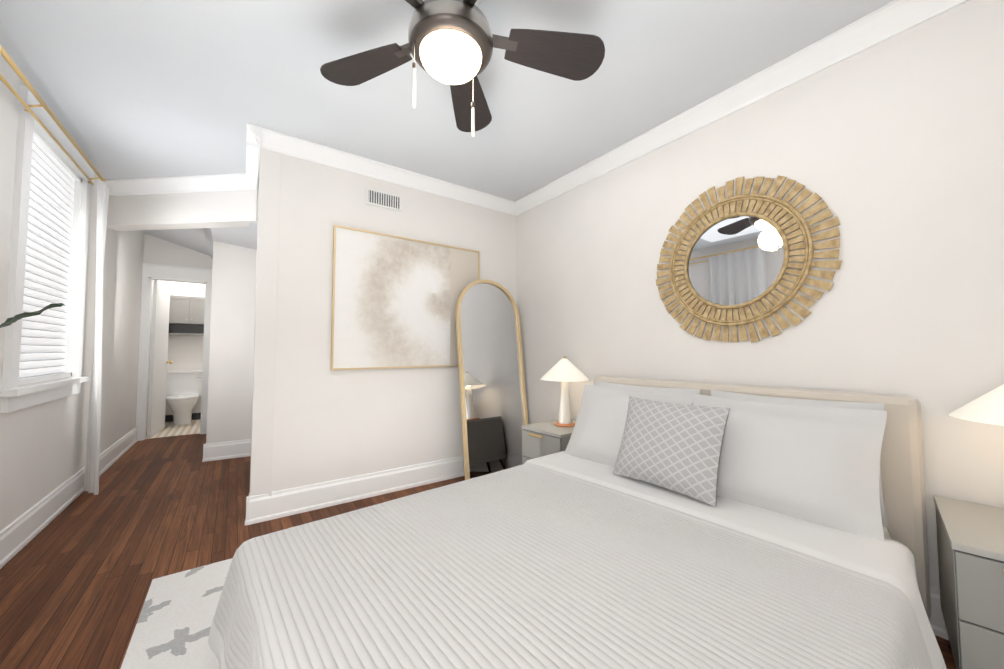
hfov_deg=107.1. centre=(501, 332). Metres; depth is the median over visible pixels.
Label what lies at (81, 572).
floor
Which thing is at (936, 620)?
baseboard
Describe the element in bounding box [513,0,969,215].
crown molding
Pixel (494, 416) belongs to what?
mirror
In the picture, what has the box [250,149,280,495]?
wall
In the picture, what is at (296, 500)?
baseboard
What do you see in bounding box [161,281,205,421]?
wall
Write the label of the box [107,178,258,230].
header beam
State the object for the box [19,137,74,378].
window blind
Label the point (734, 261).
sunburst mirror
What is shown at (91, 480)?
curtain
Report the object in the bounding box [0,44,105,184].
curtain rod
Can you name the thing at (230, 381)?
wall
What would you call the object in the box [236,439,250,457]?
baseboard
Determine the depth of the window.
2.17 m
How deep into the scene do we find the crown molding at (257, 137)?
2.88 m
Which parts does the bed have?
headboard, mattress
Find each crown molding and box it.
[105,173,240,195]
[241,148,259,189]
[246,123,516,215]
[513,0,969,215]
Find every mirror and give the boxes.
[456,279,527,479]
[656,175,841,342]
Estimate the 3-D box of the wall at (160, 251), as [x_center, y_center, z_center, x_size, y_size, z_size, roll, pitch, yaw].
[-4.066,0.056,5.045,1.230,2.600,0.120,2,-3,-36]
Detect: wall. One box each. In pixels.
[0,54,159,530]
[143,233,212,269]
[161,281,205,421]
[206,241,256,442]
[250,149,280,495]
[250,149,515,491]
[516,0,1003,588]
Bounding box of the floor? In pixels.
[0,419,955,668]
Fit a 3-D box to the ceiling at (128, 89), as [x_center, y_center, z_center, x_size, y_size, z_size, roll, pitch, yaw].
[-1.551,-1.372,3.361,3.880,0.100,8.750,2,-3,-36]
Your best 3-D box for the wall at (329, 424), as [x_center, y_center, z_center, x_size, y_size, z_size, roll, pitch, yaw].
[-0.734,-0.028,3.191,2.320,2.600,0.120,2,-3,-36]
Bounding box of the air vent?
[366,188,401,211]
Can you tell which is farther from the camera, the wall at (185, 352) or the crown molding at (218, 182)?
the wall at (185, 352)
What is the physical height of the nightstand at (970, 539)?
0.558 m
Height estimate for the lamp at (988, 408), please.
0.524 m
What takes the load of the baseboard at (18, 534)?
attached to the wall at (42, 450)
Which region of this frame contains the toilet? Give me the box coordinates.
[166,370,201,424]
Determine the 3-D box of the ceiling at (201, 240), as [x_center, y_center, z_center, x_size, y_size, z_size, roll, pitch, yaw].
[-3.211,-1.325,3.941,1.400,0.880,2.870,2,-3,-36]
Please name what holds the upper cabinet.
attached to the wall at (185, 352)
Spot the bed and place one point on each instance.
(637, 523)
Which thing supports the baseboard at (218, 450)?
attached to the wall at (230, 381)
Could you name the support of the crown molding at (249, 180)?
attached to the wall at (265, 340)
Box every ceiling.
[0,0,893,201]
[142,222,257,258]
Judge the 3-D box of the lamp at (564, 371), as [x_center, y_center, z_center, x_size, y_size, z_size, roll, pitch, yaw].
[0.477,0.439,2.820,0.370,0.524,0.370,2,-3,-36]
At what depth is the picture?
3.00 m
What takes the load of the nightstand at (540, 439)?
on the floor
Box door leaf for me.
[147,280,172,436]
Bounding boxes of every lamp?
[540,356,588,426]
[949,384,1003,425]
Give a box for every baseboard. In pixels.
[0,427,136,568]
[202,441,231,461]
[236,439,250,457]
[245,455,464,524]
[929,586,948,639]
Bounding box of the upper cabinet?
[168,295,204,334]
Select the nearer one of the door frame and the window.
the window
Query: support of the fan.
hanging from the ceiling at (128, 89)
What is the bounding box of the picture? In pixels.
[331,225,479,369]
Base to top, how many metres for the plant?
1.372 m
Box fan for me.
[320,0,604,136]
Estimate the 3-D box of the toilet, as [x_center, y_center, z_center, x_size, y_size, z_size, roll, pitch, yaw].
[-4.823,0.982,5.604,0.500,0.800,0.702,2,-3,-36]
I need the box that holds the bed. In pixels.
[208,376,946,668]
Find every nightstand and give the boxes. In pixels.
[521,419,575,464]
[933,496,1003,668]
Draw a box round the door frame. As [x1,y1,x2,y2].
[136,263,211,440]
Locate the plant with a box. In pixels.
[0,303,64,327]
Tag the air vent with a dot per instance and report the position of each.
(383, 199)
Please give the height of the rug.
0.012 m
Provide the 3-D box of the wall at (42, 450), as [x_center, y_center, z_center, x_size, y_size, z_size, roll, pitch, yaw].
[-2.961,-0.066,2.350,0.120,2.600,8.490,2,-3,-36]
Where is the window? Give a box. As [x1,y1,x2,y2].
[0,85,93,412]
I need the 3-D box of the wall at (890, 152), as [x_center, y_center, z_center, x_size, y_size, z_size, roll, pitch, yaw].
[1.200,-0.065,2.383,0.120,2.600,3.690,2,-3,-36]
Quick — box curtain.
[84,179,108,494]
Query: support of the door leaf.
in the wall at (160, 251)
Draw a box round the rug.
[120,558,232,668]

